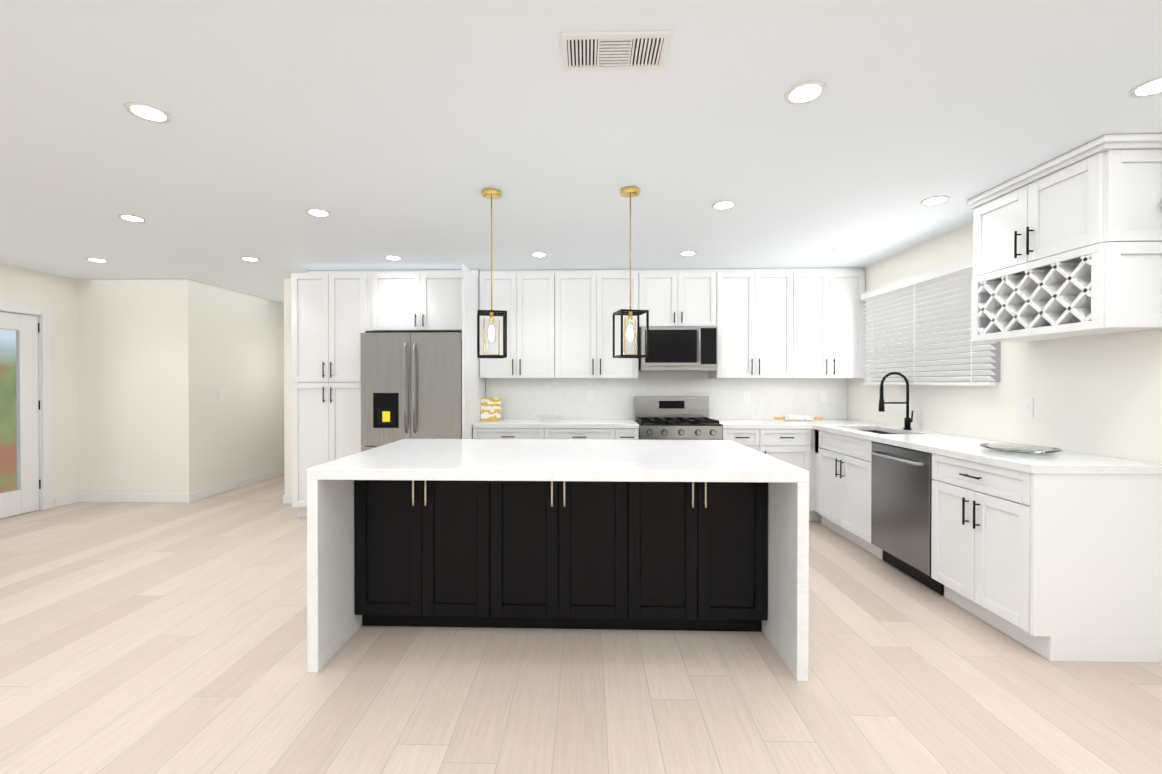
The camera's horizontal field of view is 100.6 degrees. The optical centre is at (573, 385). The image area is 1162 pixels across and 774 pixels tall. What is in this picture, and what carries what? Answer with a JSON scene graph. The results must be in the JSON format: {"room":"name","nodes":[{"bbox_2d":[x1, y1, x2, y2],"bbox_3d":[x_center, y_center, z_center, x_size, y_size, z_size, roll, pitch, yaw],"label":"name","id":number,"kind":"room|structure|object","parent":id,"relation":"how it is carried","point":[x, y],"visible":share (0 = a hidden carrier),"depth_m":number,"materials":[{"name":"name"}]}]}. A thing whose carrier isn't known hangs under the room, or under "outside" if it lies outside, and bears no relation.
{"room":"kitchen","nodes":[
{"label":"kitchen","id":0,"kind":"room"},
{"bbox_2d":[0,264,78,507],"bbox_3d":[-5.620,0.081,0.690,0.120,2.440,9.200,0,0,2],"label":"wall","id":1,"kind":"structure","parent":0,"point":[57,294],"depth_m":5.11,"materials":[{"name":"beige paint"}]},
{"bbox_2d":[0,301,52,518],"bbox_3d":[-5.491,0.236,4.484,0.153,2.078,1.070,0,0,2],"label":"entry door","id":2,"kind":"structure","parent":1,"relation":"in","point":[26,456],"depth_m":4.81,"materials":[{"name":"white wood"}]},
{"bbox_2d":[197,281,283,490],"bbox_3d":[-4.204,0.043,6.712,0.120,2.440,2.680,0,0,2],"label":"wall","id":3,"kind":"structure","parent":0,"point":[240,349],"depth_m":6.00,"materials":[{"name":"beige paint"}]},
{"bbox_2d":[186,468,283,502],"bbox_3d":[-4.139,1.216,6.650,0.019,0.095,2.812,0,0,2],"label":"baseboard","id":4,"kind":"structure","parent":3,"relation":"attached to","point":[195,496],"depth_m":5.87,"materials":[{"name":"white wood"}]},
{"bbox_2d":[77,278,708,494],"bbox_3d":[-1.276,0.052,5.226,8.540,2.440,0.120,0,0,2],"label":"wall","id":5,"kind":"structure","parent":0,"point":[137,386],"depth_m":5.27,"materials":[{"name":"beige paint"}]},
{"bbox_2d":[116,467,122,476],"bbox_3d":[-4.956,0.942,5.275,0.072,0.116,0.006,0,0,2],"label":"wall outlet","id":6,"kind":"object","parent":5,"relation":"attached to","point":[119,470],"depth_m":5.27,"materials":[{"name":"white plastic"}]},
{"bbox_2d":[76,493,185,502],"bbox_3d":[-4.811,1.225,5.270,1.230,0.095,0.012,0,0,2],"label":"baseboard","id":7,"kind":"structure","parent":5,"relation":"attached to","point":[128,497],"depth_m":5.26,"materials":[{"name":"white wood"}]},
{"bbox_2d":[284,495,291,503],"bbox_3d":[-2.901,1.225,5.214,0.429,0.095,0.013,0,0,2],"label":"baseboard","id":8,"kind":"structure","parent":5,"relation":"attached to","point":[287,498],"depth_m":5.21,"materials":[{"name":"white wood"}]},
{"bbox_2d":[479,270,562,378],"bbox_3d":[-0.526,-0.619,4.974,0.816,1.086,0.326,0,0,2],"label":"upper cabinet","id":9,"kind":"object","parent":5,"relation":"attached to","point":[532,300],"depth_m":4.82,"materials":[{"name":"white wood"}]},
{"bbox_2d":[587,391,593,401],"bbox_3d":[0.181,0.108,5.107,0.072,0.116,0.006,0,0,2],"label":"wall outlet","id":10,"kind":"object","parent":5,"relation":"attached to","point":[590,394],"depth_m":5.11,"materials":[{"name":"white plastic"}]},
{"bbox_2d":[563,269,646,378],"bbox_3d":[0.239,-0.619,4.952,0.952,1.086,0.326,0,0,2],"label":"upper cabinet","id":11,"kind":"object","parent":5,"relation":"attached to","point":[591,298],"depth_m":4.80,"materials":[{"name":"white wood"}]},
{"bbox_2d":[647,269,718,327],"bbox_3d":[1.039,-0.874,4.927,0.764,0.576,0.326,0,0,2],"label":"upper cabinet","id":12,"kind":"object","parent":5,"relation":"attached to","point":[675,297],"depth_m":4.77,"materials":[{"name":"white wood"}]},
{"bbox_2d":[639,326,717,370],"bbox_3d":[1.037,-0.363,4.857,0.735,0.425,0.459,0,0,2],"label":"microwave","id":13,"kind":"object","parent":12,"relation":"attached to","point":[683,348],"visible":0.98,"depth_m":4.67,"materials":[{"name":"silver metal"}]},
{"bbox_2d":[743,391,749,401],"bbox_3d":[1.821,0.109,5.060,0.072,0.116,0.006,0,0,2],"label":"wall outlet","id":14,"kind":"object","parent":5,"relation":"attached to","point":[746,394],"depth_m":5.06,"materials":[{"name":"white plastic"}]},
{"bbox_2d":[708,268,802,378],"bbox_3d":[1.794,-0.619,4.907,0.862,1.086,0.326,0,0,2],"label":"upper cabinet","id":15,"kind":"object","parent":5,"relation":"attached to","point":[789,323],"depth_m":4.75,"materials":[{"name":"white wood"}]},
{"bbox_2d":[819,391,826,401],"bbox_3d":[2.610,0.109,5.037,0.072,0.116,0.006,0,0,2],"label":"wall outlet","id":16,"kind":"object","parent":5,"relation":"attached to","point":[822,394],"depth_m":5.04,"materials":[{"name":"white plastic"}]},
{"bbox_2d":[803,268,864,378],"bbox_3d":[2.483,-0.619,4.887,0.754,1.086,0.326,0,0,2],"label":"upper cabinet","id":17,"kind":"object","parent":5,"relation":"attached to","point":[833,311],"depth_m":4.73,"materials":[{"name":"white wood"}]},
{"bbox_2d":[0,474,1161,773],"bbox_3d":[-1.371,1.333,1.976,8.540,0.080,12.240,0,0,2],"label":"floor","id":18,"kind":"structure","parent":0,"point":[150,638],"depth_m":2.09,"materials":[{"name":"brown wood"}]},
{"bbox_2d":[291,264,484,516],"bbox_3d":[-1.815,0.057,4.735,1.732,2.437,0.887,0,0,2],"label":"surround","id":19,"kind":"object","parent":18,"relation":"on","point":[335,313],"visible":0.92,"depth_m":4.59,"materials":[{"name":"white wood"}]},
{"bbox_2d":[360,331,461,451],"bbox_3d":[-1.444,0.388,4.695,0.910,1.775,0.876,0,0,2],"label":"refrigerator","id":20,"kind":"object","parent":18,"relation":"on","point":[411,384],"visible":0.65,"depth_m":4.32,"materials":[{"name":"silver metal"}]},
{"bbox_2d":[472,427,551,438],"bbox_3d":[-0.572,0.834,4.845,0.736,0.880,0.606,0,0,2],"label":"base cabinet","id":21,"kind":"object","parent":18,"relation":"on","point":[478,432],"depth_m":4.54,"materials":[{"name":"white wood"}]},
{"bbox_2d":[472,419,638,426],"bbox_3d":[-0.157,0.375,4.824,1.565,0.040,0.617,0,0,2],"label":"countertop","id":22,"kind":"structure","parent":21,"relation":"on","point":[504,422],"depth_m":4.57,"materials":[{"name":"white stone"}]},
{"bbox_2d":[480,397,500,420],"bbox_3d":[-0.836,0.236,4.942,0.205,0.235,0.104,0,0,2],"label":"framed artwork","id":23,"kind":"object","parent":22,"relation":"on","point":[490,408],"visible":1,"depth_m":4.91,"materials":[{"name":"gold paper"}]},
{"bbox_2d":[537,415,563,420],"bbox_3d":[-0.235,0.328,4.908,0.300,0.052,0.300,0,0,2],"label":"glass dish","id":24,"kind":"object","parent":22,"relation":"on","point":[551,417],"visible":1,"depth_m":4.95,"materials":[{"name":"white"}]},
{"bbox_2d":[307,439,808,680],"bbox_3d":[-0.067,0.828,2.713,2.227,0.920,1.157,0,0,2],"label":"kitchen island","id":25,"kind":"object","parent":18,"relation":"on","point":[696,535],"visible":1,"depth_m":2.46,"materials":[{"name":"black wood"}]},
{"bbox_2d":[552,427,623,439],"bbox_3d":[0.070,0.835,4.826,0.783,0.880,0.606,0,0,2],"label":"base cabinet","id":26,"kind":"object","parent":18,"relation":"on","point":[606,433],"depth_m":4.52,"materials":[{"name":"white wood"}]},
{"bbox_2d":[624,427,638,439],"bbox_3d":[0.485,0.835,4.814,0.281,0.880,0.606,0,0,2],"label":"base cabinet","id":27,"kind":"object","parent":18,"relation":"on","point":[630,433],"depth_m":4.51,"materials":[{"name":"white wood"}]},
{"bbox_2d":[634,396,721,439],"bbox_3d":[1.011,0.693,4.743,0.762,1.165,0.641,0,0,2],"label":"gas range","id":28,"kind":"object","parent":18,"relation":"on","point":[671,418],"visible":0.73,"depth_m":4.80,"materials":[{"name":"silver metal"}]},
{"bbox_2d":[721,427,767,454],"bbox_3d":[1.600,0.835,4.782,0.402,0.880,0.606,0,0,2],"label":"base cabinet","id":29,"kind":"object","parent":18,"relation":"on","point":[756,438],"depth_m":4.48,"materials":[{"name":"white wood"}]},
{"bbox_2d":[768,427,811,520],"bbox_3d":[1.945,0.835,4.771,0.526,0.880,0.606,0,0,2],"label":"base cabinet","id":30,"kind":"object","parent":18,"relation":"on","point":[791,445],"depth_m":4.47,"materials":[{"name":"white wood"}]},
{"bbox_2d":[714,419,883,426],"bbox_3d":[2.129,0.375,4.758,1.461,0.040,0.617,0,0,2],"label":"countertop","id":31,"kind":"structure","parent":30,"relation":"on","point":[725,422],"depth_m":4.57,"materials":[{"name":"white stone"}]},
{"bbox_2d":[774,415,822,420],"bbox_3d":[2.275,0.324,4.865,0.480,0.060,0.059,0,0,2],"label":"rolling pin","id":32,"kind":"object","parent":31,"relation":"on","point":[798,417],"visible":1,"depth_m":4.84,"materials":[{"name":"stone"}]},
{"bbox_2d":[812,451,882,559],"bbox_3d":[2.524,0.950,4.007,0.627,0.660,0.928,0,0,2],"label":"base cabinet","id":33,"kind":"object","parent":18,"relation":"on","point":[841,487],"depth_m":3.94,"materials":[{"name":"white wood"}]},
{"bbox_2d":[871,442,943,594],"bbox_3d":[2.455,0.847,3.237,0.645,0.868,0.602,0,0,2],"label":"dishwasher","id":34,"kind":"object","parent":18,"relation":"on","point":[901,498],"visible":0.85,"depth_m":3.19,"materials":[{"name":"silver metal"}]},
{"bbox_2d":[931,455,1161,662],"bbox_3d":[2.482,0.849,2.590,0.628,0.880,0.678,0,0,2],"label":"base cabinet","id":35,"kind":"object","parent":18,"relation":"on","point":[1055,556],"depth_m":2.26,"materials":[{"name":"white wood"}]},
{"bbox_2d":[864,435,1161,474],"bbox_3d":[2.485,0.387,2.930,0.643,0.040,1.377,0,0,2],"label":"countertop","id":36,"kind":"structure","parent":35,"relation":"on","point":[954,446],"depth_m":2.55,"materials":[{"name":"white stone"}]},
{"bbox_2d":[878,372,912,429],"bbox_3d":[2.645,0.122,3.944,0.262,0.475,0.096,0,0,2],"label":"faucet","id":37,"kind":"object","parent":36,"relation":"on","point":[907,422],"visible":1,"depth_m":3.95,"materials":[{"name":"black metal"}]},
{"bbox_2d":[980,443,1061,453],"bbox_3d":[2.513,0.356,2.717,0.344,0.024,0.344,0,0,2],"label":"serving plate","id":38,"kind":"object","parent":36,"relation":"on","point":[1020,448],"visible":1,"depth_m":2.73,"materials":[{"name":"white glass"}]},
{"bbox_2d":[0,0,1161,302],"bbox_3d":[-1.371,-1.187,1.960,8.540,0.080,12.240,0,0,2],"label":"ceiling","id":39,"kind":"structure","parent":0,"point":[404,130],"depth_m":2.14,"materials":[{"name":"paint"}]},
{"bbox_2d":[86,258,107,262],"bbox_3d":[-4.368,-1.158,4.439,0.166,0.009,0.146,0,0,2],"label":"recessed light","id":40,"kind":"object","parent":39,"relation":"in","point":[90,259],"depth_m":4.45,"materials":[{"name":"white plastic"}]},
{"bbox_2d":[118,214,146,222],"bbox_3d":[-3.019,-1.151,3.306,0.162,0.009,0.161,0,0,2],"label":"recessed light","id":41,"kind":"object","parent":39,"relation":"in","point":[132,218],"depth_m":3.31,"materials":[{"name":"white plastic"}]},
{"bbox_2d":[124,102,171,122],"bbox_3d":[-1.771,-1.142,2.011,0.156,0.009,0.150,0,0,2],"label":"recessed light","id":42,"kind":"object","parent":39,"relation":"in","point":[146,112],"depth_m":2.01,"materials":[{"name":"white plastic"}]},
{"bbox_2d":[240,257,259,261],"bbox_3d":[-2.937,-1.158,4.403,0.161,0.009,0.144,0,0,2],"label":"recessed light","id":43,"kind":"object","parent":39,"relation":"in","point":[253,259],"depth_m":4.41,"materials":[{"name":"white plastic"}]},
{"bbox_2d":[306,208,330,216],"bbox_3d":[-1.687,-1.150,3.189,0.154,0.009,0.151,0,0,2],"label":"recessed light","id":44,"kind":"object","parent":39,"relation":"in","point":[311,211],"depth_m":3.20,"materials":[{"name":"white plastic"}]},
{"bbox_2d":[385,255,401,260],"bbox_3d":[-1.615,-1.157,4.351,0.149,0.009,0.174,0,0,2],"label":"recessed light","id":45,"kind":"object","parent":39,"relation":"in","point":[390,257],"depth_m":4.34,"materials":[{"name":"white plastic"}]},
{"bbox_2d":[477,188,506,358],"bbox_3d":[-0.484,-0.660,2.868,0.167,0.984,0.167,0,0,-12],"label":"pendant light","id":46,"kind":"object","parent":39,"relation":"hanging from","point":[491,193],"visible":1,"depth_m":2.85,"materials":[{"name":"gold metal"}]},
{"bbox_2d":[531,252,547,256],"bbox_3d":[-0.296,-1.156,4.232,0.144,0.009,0.135,0,0,2],"label":"recessed light","id":47,"kind":"object","parent":39,"relation":"in","point":[535,254],"depth_m":4.24,"materials":[{"name":"white plastic"}]},
{"bbox_2d":[560,30,673,71],"bbox_3d":[0.143,-1.139,1.646,0.365,0.010,0.180,0,0,2],"label":"ceiling vent","id":48,"kind":"object","parent":39,"relation":"in","point":[614,50],"visible":1,"depth_m":1.63,"materials":[{"name":"white metal"}]},
{"bbox_2d":[613,186,648,357],"bbox_3d":[0.338,-0.659,2.844,0.167,0.984,0.167,0,0,-12],"label":"pendant light","id":49,"kind":"object","parent":39,"relation":"hanging from","point":[630,192],"visible":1,"depth_m":2.83,"materials":[{"name":"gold metal"}]},
{"bbox_2d":[679,251,696,255],"bbox_3d":[0.997,-1.156,4.199,0.141,0.009,0.133,0,0,2],"label":"recessed light","id":50,"kind":"object","parent":39,"relation":"in","point":[685,253],"depth_m":4.21,"materials":[{"name":"white plastic"}]},
{"bbox_2d":[712,200,735,209],"bbox_3d":[0.955,-1.149,3.055,0.149,0.009,0.156,0,0,2],"label":"recessed light","id":51,"kind":"object","parent":39,"relation":"in","point":[727,204],"depth_m":3.07,"materials":[{"name":"white plastic"}]},
{"bbox_2d":[784,80,826,104],"bbox_3d":[0.901,-1.142,1.873,0.148,0.009,0.156,0,0,2],"label":"recessed light","id":52,"kind":"object","parent":39,"relation":"in","point":[806,92],"depth_m":1.87,"materials":[{"name":"white plastic"}]},
{"bbox_2d":[831,247,850,252],"bbox_3d":[2.275,-1.156,4.089,0.153,0.009,0.156,0,0,2],"label":"recessed light","id":53,"kind":"object","parent":39,"relation":"in","point":[843,249],"depth_m":4.09,"materials":[{"name":"white plastic"}]},
{"bbox_2d":[920,196,949,205],"bbox_3d":[2.235,-1.149,2.987,0.154,0.009,0.150,0,0,2],"label":"recessed light","id":54,"kind":"object","parent":39,"relation":"in","point":[935,200],"depth_m":2.99,"materials":[{"name":"white plastic"}]},
{"bbox_2d":[1128,76,1161,97],"bbox_3d":[2.209,-1.141,1.837,0.143,0.009,0.133,0,0,2],"label":"recessed light","id":55,"kind":"object","parent":39,"relation":"in","point":[1151,87],"depth_m":1.86,"materials":[{"name":"white plastic"}]},
{"bbox_2d":[832,431,871,462],"bbox_3d":[2.323,0.499,3.974,0.012,0.198,0.724,0,0,2],"label":"drawer front","id":56,"kind":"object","parent":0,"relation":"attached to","point":[843,442],"depth_m":3.81,"materials":[{"name":"white wood"}]},
{"bbox_2d":[852,431,875,434],"bbox_3d":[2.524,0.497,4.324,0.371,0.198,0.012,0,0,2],"label":"countertop","id":57,"kind":"structure","parent":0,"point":[853,432],"depth_m":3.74,"materials":[{"name":"white stone"}]},
{"bbox_2d":[876,431,895,434],"bbox_3d":[2.705,0.499,3.963,0.012,0.198,0.724,0,0,2],"label":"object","id":58,"kind":"structure","parent":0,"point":[877,432],"depth_m":4.11,"materials":[{"name":"white stone"}]},
{"bbox_2d":[848,222,1161,463],"bbox_3d":[2.797,0.083,0.446,0.120,2.440,9.200,0,0,2],"label":"wall","id":59,"kind":"structure","parent":0,"point":[1100,395],"depth_m":2.88,"materials":[{"name":"beige paint"}]},
{"bbox_2d":[861,258,1000,384],"bbox_3d":[2.794,-0.443,3.904,0.083,0.872,1.500,0,0,2],"label":"window blinds","id":60,"kind":"object","parent":59,"relation":"attached to","point":[919,328],"visible":0.71,"depth_m":3.77,"materials":[{"name":"white plastic"}]},
{"bbox_2d":[1022,397,1033,416],"bbox_3d":[2.805,0.130,2.977,0.008,0.116,0.072,0,0,2],"label":"wall outlet","id":61,"kind":"object","parent":59,"relation":"attached to","point":[1027,406],"depth_m":2.97,"materials":[{"name":"white plastic"}]},
{"bbox_2d":[967,134,1161,341],"bbox_3d":[2.615,-0.709,2.593,0.362,0.877,0.802,0,0,2],"label":"upper cabinet","id":62,"kind":"object","parent":59,"relation":"attached to","point":[1068,245],"visible":1,"depth_m":2.38,"materials":[{"name":"white wood"}]}
]}

